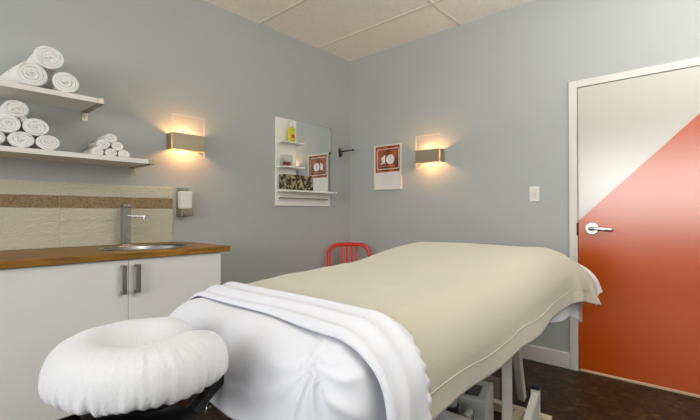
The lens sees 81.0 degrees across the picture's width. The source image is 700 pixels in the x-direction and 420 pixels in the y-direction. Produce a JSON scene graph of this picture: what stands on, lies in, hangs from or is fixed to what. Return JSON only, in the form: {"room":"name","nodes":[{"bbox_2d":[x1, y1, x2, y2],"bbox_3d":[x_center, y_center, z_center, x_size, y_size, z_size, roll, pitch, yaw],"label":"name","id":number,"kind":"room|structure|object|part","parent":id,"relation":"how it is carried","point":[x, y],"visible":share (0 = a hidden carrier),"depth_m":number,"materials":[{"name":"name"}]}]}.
{"room":"massage room","nodes":[
{"label":"massage room","id":0,"kind":"room"},
{"bbox_2d":[0,0,349,284],"bbox_3d":[-2.182,-0.240,2.127,0.150,2.809,6.700,0,-1,42],"label":"wall","id":1,"kind":"structure","parent":0,"point":[150,61],"depth_m":3.18,"materials":[{"name":"grey paint"}]},
{"bbox_2d":[0,80,104,121],"bbox_3d":[-1.935,-0.609,2.067,0.304,0.087,1.155,0,-1,42],"label":"wall shelf","id":2,"kind":"object","parent":1,"relation":"attached to","point":[8,90],"visible":1,"depth_m":2.28,"materials":[{"name":"white wood"}]},
{"bbox_2d":[0,61,47,86],"bbox_3d":[-1.784,-0.718,2.234,0.269,0.125,0.141,0,-1,34],"label":"rolled towel","id":3,"kind":"object","parent":2,"relation":"on","point":[27,73],"visible":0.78,"depth_m":2.16,"materials":[{"name":"white fabric"}]},
{"bbox_2d":[26,46,63,76],"bbox_3d":[-1.719,-0.827,2.298,0.243,0.123,0.138,0,-1,42],"label":"rolled towel","id":4,"kind":"object","parent":3,"relation":"on","point":[50,59],"visible":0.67,"depth_m":2.22,"materials":[{"name":"white fabric"}]},
{"bbox_2d":[44,72,78,92],"bbox_3d":[-1.667,-0.709,2.356,0.243,0.114,0.125,0,-1,42],"label":"rolled towel","id":5,"kind":"object","parent":2,"relation":"on","point":[61,81],"visible":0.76,"depth_m":2.28,"materials":[{"name":"white fabric"}]},
{"bbox_2d":[0,145,153,175],"bbox_3d":[-1.753,-0.281,2.269,0.304,0.083,1.181,0,-1,42],"label":"wall shelf","id":6,"kind":"object","parent":1,"relation":"attached to","point":[5,151],"visible":1,"depth_m":2.34,"materials":[{"name":"white wood"}]},
{"bbox_2d":[0,131,5,142],"bbox_3d":[-1.869,-0.368,2.113,0.217,0.082,0.113,0,-1,42],"label":"rolled towel","id":7,"kind":"object","parent":6,"relation":"on","point":[2,136],"visible":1,"depth_m":2.08,"materials":[{"name":"white fabric"}]},
{"bbox_2d":[1,132,33,147],"bbox_3d":[-1.790,-0.367,2.203,0.217,0.082,0.112,0,-1,42],"label":"rolled towel","id":8,"kind":"object","parent":6,"relation":"on","point":[15,139],"visible":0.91,"depth_m":2.14,"materials":[{"name":"white fabric"}]},
{"bbox_2d":[0,114,20,136],"bbox_3d":[-1.829,-0.443,2.158,0.219,0.094,0.117,0,-1,42],"label":"rolled towel","id":9,"kind":"object","parent":8,"relation":"on","point":[9,124],"visible":0.98,"depth_m":2.10,"materials":[{"name":"white fabric"}]},
{"bbox_2d":[0,100,28,118],"bbox_3d":[-1.805,-0.524,2.187,0.218,0.089,0.108,0,-1,42],"label":"rolled towel","id":10,"kind":"object","parent":9,"relation":"on","point":[15,108],"visible":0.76,"depth_m":2.12,"materials":[{"name":"white fabric"}]},
{"bbox_2d":[29,135,59,149],"bbox_3d":[-1.714,-0.366,2.288,0.218,0.079,0.107,0,-1,42],"label":"rolled towel","id":11,"kind":"object","parent":6,"relation":"on","point":[46,142],"visible":0.93,"depth_m":2.22,"materials":[{"name":"white fabric"}]},
{"bbox_2d":[16,118,48,138],"bbox_3d":[-1.749,-0.442,2.249,0.218,0.090,0.116,0,-1,42],"label":"rolled towel","id":12,"kind":"object","parent":11,"relation":"on","point":[34,127],"visible":0.88,"depth_m":2.18,"materials":[{"name":"white fabric"}]},
{"bbox_2d":[19,116,26,123],"bbox_3d":[-1.787,-0.478,2.217,0.204,0.034,0.034,0,-1,42],"label":"rolled towel","id":13,"kind":"object","parent":12,"relation":"on","point":[22,119],"visible":0.48,"depth_m":2.15,"materials":[{"name":"white fabric"}]},
{"bbox_2d":[83,147,103,154],"bbox_3d":[-1.577,-0.350,2.511,0.187,0.053,0.068,0,-1,42],"label":"rolled facecloth","id":14,"kind":"object","parent":6,"relation":"on","point":[96,150],"visible":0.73,"depth_m":2.46,"materials":[{"name":"white fabric"}]},
{"bbox_2d":[88,140,109,148],"bbox_3d":[-1.556,-0.397,2.534,0.188,0.056,0.073,0,-1,42],"label":"rolled facecloth","id":15,"kind":"object","parent":14,"relation":"on","point":[103,144],"visible":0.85,"depth_m":2.48,"materials":[{"name":"white fabric"}]},
{"bbox_2d":[103,148,116,155],"bbox_3d":[-1.528,-0.350,2.566,0.188,0.053,0.068,0,-1,42],"label":"rolled facecloth","id":16,"kind":"object","parent":6,"relation":"on","point":[109,152],"visible":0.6,"depth_m":2.50,"materials":[{"name":"white fabric"}]},
{"bbox_2d":[116,150,129,156],"bbox_3d":[-1.479,-0.349,2.621,0.188,0.052,0.067,0,-1,42],"label":"rolled facecloth","id":17,"kind":"object","parent":6,"relation":"on","point":[123,153],"visible":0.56,"depth_m":2.56,"materials":[{"name":"white fabric"}]},
{"bbox_2d":[103,142,122,150],"bbox_3d":[-1.504,-0.394,2.594,0.187,0.054,0.067,0,-1,42],"label":"rolled facecloth","id":18,"kind":"object","parent":17,"relation":"on","point":[116,146],"visible":0.62,"depth_m":2.54,"materials":[{"name":"white fabric"}]},
{"bbox_2d":[95,134,116,142],"bbox_3d":[-1.529,-0.441,2.567,0.186,0.054,0.071,0,-1,42],"label":"rolled facecloth","id":19,"kind":"object","parent":18,"relation":"on","point":[110,138],"visible":0.63,"depth_m":2.51,"materials":[{"name":"white fabric"}]},
{"bbox_2d":[0,180,172,250],"bbox_3d":[-1.894,0.029,2.329,0.009,0.395,1.788,0,-1,42],"label":"tile backsplash","id":20,"kind":"structure","parent":1,"relation":"attached to","point":[33,214],"depth_m":2.54,"materials":[{"name":"beige tile"}]},
{"bbox_2d":[177,191,192,215],"bbox_3d":[-1.217,-0.060,3.028,0.096,0.209,0.093,0,-1,42],"label":"soap dispenser","id":21,"kind":"object","parent":1,"relation":"attached to","point":[184,197],"visible":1,"depth_m":3.00,"materials":[{"name":"white plastic"}]},
{"bbox_2d":[166,113,204,158],"bbox_3d":[-1.215,-0.539,3.032,0.100,0.299,0.249,0,-1,42],"label":"wall sconce","id":22,"kind":"object","parent":1,"relation":"attached to","point":[174,140],"visible":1,"depth_m":2.98,"materials":[{"name":"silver metal"}]},
{"bbox_3d":[-1.180,-0.496,3.001,0.008,0.119,0.247,0,-1,42],"label":"plate","id":23,"kind":"part","parent":22,"relation":"part of","materials":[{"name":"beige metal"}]},
{"bbox_2d":[275,117,336,206],"bbox_3d":[-0.404,-0.441,3.936,0.112,0.806,0.704,0,-1,42],"label":"shelf unit","id":24,"kind":"object","parent":1,"relation":"attached to","point":[310,153],"visible":1,"depth_m":3.94,"materials":[{"name":"white wood"}]},
{"bbox_2d":[282,158,290,165],"bbox_3d":[-0.579,-0.450,3.721,0.063,0.105,0.094,0,-1,42],"label":"glass holder","id":25,"kind":"object","parent":24,"relation":"on","point":[285,162],"visible":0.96,"depth_m":3.71,"materials":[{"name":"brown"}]},
{"bbox_3d":[-0.540,-0.391,3.772,0.094,0.012,0.250,0,-1,42],"label":"shelf","id":26,"kind":"part","parent":24,"relation":"part of","materials":[{"name":"white wood"}]},
{"bbox_3d":[-0.540,-0.617,3.775,0.094,0.012,0.250,0,-1,42],"label":"shelf","id":27,"kind":"part","parent":24,"relation":"part of","materials":[{"name":"white wood"}]},
{"bbox_2d":[288,120,294,141],"bbox_3d":[-0.539,-0.724,3.768,0.044,0.201,0.072,0,-1,42],"label":"pump bottle","id":28,"kind":"object","parent":24,"relation":"on","point":[291,131],"visible":0.94,"depth_m":3.75,"materials":[{"name":"yellow plastic"}]},
{"bbox_2d":[279,174,312,190],"bbox_3d":[-0.497,-0.252,3.817,0.082,0.138,0.351,0,-1,42],"label":"storage box","id":29,"kind":"object","parent":24,"relation":"on","point":[286,181],"visible":0.95,"depth_m":3.75,"materials":[{"name":"fabric"}]},
{"bbox_3d":[-0.393,-0.174,3.934,0.096,0.016,0.689,0,-1,42],"label":"shelf","id":30,"kind":"part","parent":24,"relation":"part of","materials":[{"name":"white wood"}]},
{"bbox_2d":[296,121,330,191],"bbox_3d":[-0.355,-0.511,4.049,0.004,0.660,0.468,0,-1,42],"label":"mirror glass","id":31,"kind":"object","parent":24,"relation":"on","point":[314,156],"depth_m":4.06,"materials":[{"name":"silver"}]},
{"bbox_2d":[339,148,353,156],"bbox_3d":[-0.034,-0.609,4.290,0.200,0.096,0.043,0,-1,42],"label":"wall hook","id":32,"kind":"object","parent":1,"relation":"attached to","point":[340,149],"visible":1,"depth_m":4.34,"materials":[{"name":"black metal"}]},
{"bbox_2d":[204,0,533,60],"bbox_3d":[-0.518,-1.709,0.663,4.600,0.100,6.700,0,-1,42],"label":"ceiling","id":33,"kind":"structure","parent":0,"point":[316,23],"depth_m":3.49,"materials":[{"name":"tile"}]},
{"bbox_2d":[258,0,461,48],"bbox_3d":[-0.518,-1.656,0.663,4.300,0.008,6.400,0,-1,42],"label":"trim","id":34,"kind":"structure","parent":33,"relation":"attached to","point":[302,1],"depth_m":3.43,"materials":[{"name":"silver metal"}]},
{"bbox_2d":[58,358,699,419],"bbox_3d":[-0.566,1.210,0.582,4.600,0.120,6.550,0,-1,42],"label":"floor","id":35,"kind":"structure","parent":0,"point":[565,394],"depth_m":2.53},
{"bbox_2d":[0,252,220,419],"bbox_3d":[-1.392,0.714,2.369,0.638,0.903,1.094,0,-1,42],"label":"base cabinet","id":36,"kind":"object","parent":35,"relation":"on","point":[41,307],"visible":0.56,"depth_m":1.98,"materials":[{"name":"white wood"}]},
{"bbox_3d":[-1.371,0.630,1.985,0.019,0.735,0.544,0,-1,42],"label":"cabinet door","id":37,"kind":"part","parent":36,"relation":"part of","materials":[{"name":"white wood"}]},
{"bbox_2d":[0,241,229,268],"bbox_3d":[-1.629,0.243,2.143,0.650,0.034,1.865,0,-1,42],"label":"countertop","id":38,"kind":"structure","parent":36,"relation":"on","point":[67,255],"depth_m":2.18,"materials":[{"name":"brown wood"}]},
{"bbox_2d":[119,204,147,245],"bbox_3d":[-1.415,0.097,2.663,0.184,0.267,0.079,0,-1,14],"label":"faucet","id":39,"kind":"object","parent":38,"relation":"on","point":[125,214],"visible":0.96,"depth_m":2.66,"materials":[{"name":"silver metal"}]},
{"bbox_3d":[-1.464,-0.025,2.675,0.054,0.023,0.049,0,-1,42],"label":"lever","id":40,"kind":"part","parent":39,"relation":"part of","materials":[{"name":"silver metal"}]},
{"bbox_3d":[-1.383,0.039,2.671,0.125,0.011,0.026,0,0,4],"label":"spout","id":41,"kind":"part","parent":39,"relation":"part of","materials":[{"name":"silver metal"}]},
{"bbox_2d":[98,244,192,250],"bbox_3d":[-1.244,0.307,2.521,0.430,0.165,0.536,0,-1,42],"label":"sink","id":42,"kind":"object","parent":38,"relation":"in","point":[140,246],"visible":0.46,"depth_m":2.63,"materials":[{"name":"silver metal"}]},
{"bbox_3d":[-1.189,0.366,2.150,0.038,0.152,0.022,0,-1,42],"label":"handle","id":43,"kind":"part","parent":36,"relation":"part of","materials":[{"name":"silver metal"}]},
{"bbox_3d":[-1.142,0.366,2.202,0.038,0.152,0.022,0,-1,42],"label":"handle","id":44,"kind":"part","parent":36,"relation":"part of","materials":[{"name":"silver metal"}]},
{"bbox_3d":[-1.008,0.633,2.395,0.019,0.735,0.545,0,-1,42],"label":"cabinet door","id":45,"kind":"part","parent":36,"relation":"part of","materials":[{"name":"white wood"}]},
{"bbox_2d":[203,402,210,409],"bbox_3d":[-0.609,0.921,2.420,0.373,0.490,0.373,0,-1,42],"label":"stool","id":46,"kind":"object","parent":35,"relation":"on","point":[207,407],"visible":0.09,"depth_m":2.40,"materials":[{"name":"black metal"}]},
{"bbox_2d":[327,242,371,266],"bbox_3d":[-0.008,0.751,3.894,0.453,0.857,0.511,0,0,0],"label":"metal chair","id":47,"kind":"object","parent":35,"relation":"on","point":[351,244],"visible":0.32,"depth_m":4.10,"materials":[{"name":"red metal"}]},
{"bbox_2d":[445,381,493,419],"bbox_3d":[0.586,1.026,2.007,0.177,0.270,0.404,0,-1,33],"label":"box","id":48,"kind":"object","parent":35,"relation":"on","point":[477,403],"visible":0.58,"depth_m":1.97,"materials":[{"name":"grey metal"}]},
{"bbox_3d":[0.607,0.896,2.049,0.090,0.006,0.120,0,-1,28],"label":"plate","id":49,"kind":"part","parent":48,"relation":"part of","materials":[{"name":"grey"}]},
{"bbox_2d":[443,349,551,419],"bbox_3d":[0.368,0.768,1.956,0.740,0.785,2.020,0,-1,42],"label":"massage table","id":50,"kind":"object","parent":35,"relation":"on","point":[509,411],"visible":0.18,"depth_m":2.16,"materials":[{"name":"beige wood"}]},
{"bbox_2d":[38,317,228,419],"bbox_3d":[-0.464,0.467,1.045,0.440,0.344,0.530,0,-1,42],"label":"cradle","id":51,"kind":"object","parent":50,"relation":"attached to","point":[133,369],"visible":1,"depth_m":0.86,"materials":[{"name":"white fabric"}]},
{"bbox_2d":[88,400,181,416],"bbox_3d":[-0.525,0.401,0.975,0.350,0.070,0.274,0,-1,42],"label":"cushion","id":52,"kind":"object","parent":51,"relation":"on","point":[96,408],"depth_m":0.79,"materials":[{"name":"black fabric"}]},
{"bbox_3d":[-0.516,0.461,0.955,0.310,0.016,0.186,0,-1,42],"label":"plate","id":53,"kind":"part","parent":51,"relation":"part of","materials":[{"name":"black metal"}]},
{"bbox_2d":[169,297,582,419],"bbox_3d":[0.316,0.521,1.950,0.987,0.624,2.141,0,-1,42],"label":"fitted sheet","id":54,"kind":"object","parent":50,"relation":"on","point":[278,369],"visible":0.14,"depth_m":1.03,"materials":[{"name":"white fabric"}]},
{"bbox_2d":[188,263,602,419],"bbox_3d":[0.413,0.550,2.049,1.112,0.546,2.163,0,-1,42],"label":"sheet","id":55,"kind":"object","parent":54,"relation":"on","point":[386,345],"visible":0.76,"depth_m":1.05,"materials":[{"name":"white fabric"}]},
{"bbox_2d":[247,242,600,419],"bbox_3d":[0.437,0.389,2.068,1.139,0.380,1.996,0,-1,42],"label":"blanket","id":56,"kind":"object","parent":55,"relation":"on","point":[468,309],"visible":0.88,"depth_m":1.56,"materials":[{"name":"beige fabric"}]},
{"bbox_2d":[435,412,460,419],"bbox_3d":[0.126,0.867,1.622,0.560,0.036,0.700,0,-1,42],"label":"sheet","id":57,"kind":"object","parent":50,"relation":"on","point":[443,416],"visible":0.05,"depth_m":1.68,"materials":[{"name":"white fabric"}]},
{"bbox_2d":[443,410,471,419],"bbox_3d":[0.080,0.893,1.649,0.545,0.020,0.700,0,-1,42],"label":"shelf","id":58,"kind":"object","parent":50,"relation":"attached to","point":[445,411],"depth_m":1.76,"materials":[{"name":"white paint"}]},
{"bbox_3d":[0.824,0.817,2.153,0.050,0.590,0.050,0,-1,18],"label":"leg","id":59,"kind":"part","parent":50,"relation":"part of","materials":[{"name":"white paint"}]},
{"bbox_3d":[0.309,1.135,1.875,0.725,0.050,1.545,0,-1,42],"label":"floor frame","id":60,"kind":"part","parent":50,"relation":"part of","materials":[{"name":"beige paint"}]},
{"bbox_3d":[0.987,1.030,2.179,0.043,0.165,0.043,0,-1,32],"label":"short post","id":61,"kind":"part","parent":50,"relation":"part of","materials":[{"name":"white paint"}]},
{"bbox_2d":[350,0,699,352],"bbox_3d":[1.652,-0.235,3.097,4.300,2.809,0.140,0,-1,42],"label":"wall","id":62,"kind":"structure","parent":0,"point":[494,87],"depth_m":3.41,"materials":[{"name":"grey paint"}]},
{"bbox_2d":[374,143,401,189],"bbox_3d":[0.379,-0.431,4.120,0.336,0.454,0.022,0,-1,42],"label":"calendar","id":63,"kind":"object","parent":62,"relation":"attached to","point":[387,158],"visible":1,"depth_m":4.11,"materials":[{"name":"beige paper"}]},
{"bbox_3d":[0.379,-0.512,4.121,0.304,0.260,0.001,0,-1,42],"label":"printed panel","id":64,"kind":"part","parent":63,"relation":"part of","materials":[{"name":"red paper"}]},
{"bbox_2d":[415,133,443,168],"bbox_3d":[0.732,-0.534,3.756,0.249,0.299,0.100,0,-1,42],"label":"wall sconce","id":65,"kind":"object","parent":62,"relation":"attached to","point":[428,155],"visible":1,"depth_m":3.70,"materials":[{"name":"silver metal"}]},
{"bbox_3d":[0.701,-0.491,3.721,0.247,0.119,0.008,0,-1,42],"label":"plate","id":66,"kind":"part","parent":65,"relation":"part of","materials":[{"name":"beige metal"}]},
{"bbox_2d":[530,186,538,200],"bbox_3d":[1.436,-0.125,3.189,0.072,0.115,0.009,0,-1,42],"label":"light switch","id":67,"kind":"object","parent":62,"relation":"attached to","point":[534,191],"visible":1,"depth_m":3.19,"materials":[{"name":"white plastic"}]},
{"bbox_2d":[521,344,569,368],"bbox_3d":[1.602,1.112,3.028,4.300,0.115,0.014,0,-1,42],"label":"baseboard","id":68,"kind":"structure","parent":62,"relation":"attached to","point":[530,352],"depth_m":3.11,"materials":[{"name":"white paint"}]},
{"bbox_2d":[568,57,699,370],"bbox_3d":[2.044,0.111,2.734,1.016,2.112,0.160,0,-1,42],"label":"trim","id":69,"kind":"structure","parent":62,"relation":"attached to","point":[573,86],"depth_m":2.98,"materials":[{"name":"white paint"}]},
{"bbox_2d":[578,66,699,394],"bbox_3d":[1.991,0.126,2.674,0.896,2.036,0.097,0,-1,42],"label":"door","id":70,"kind":"structure","parent":62,"relation":"in","point":[639,137],"depth_m":2.72,"materials":[{"name":"paint"}]},
{"bbox_3d":[1.712,0.132,2.903,0.089,0.089,0.043,0,-1,42],"label":"handle","id":71,"kind":"part","parent":70,"relation":"part of","materials":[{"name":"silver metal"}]},
{"bbox_3d":[1.739,0.135,2.851,0.144,0.034,0.026,0,-1,37],"label":"lever","id":72,"kind":"part","parent":70,"relation":"part of","materials":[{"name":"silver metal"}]},
{"bbox_2d":[579,369,699,397],"bbox_3d":[2.055,1.215,2.736,0.906,0.103,0.150,0,-1,42],"label":"trim","id":73,"kind":"structure","parent":62,"relation":"attached to","point":[583,370],"depth_m":2.75,"materials":[{"name":"beige wood"}]}
]}

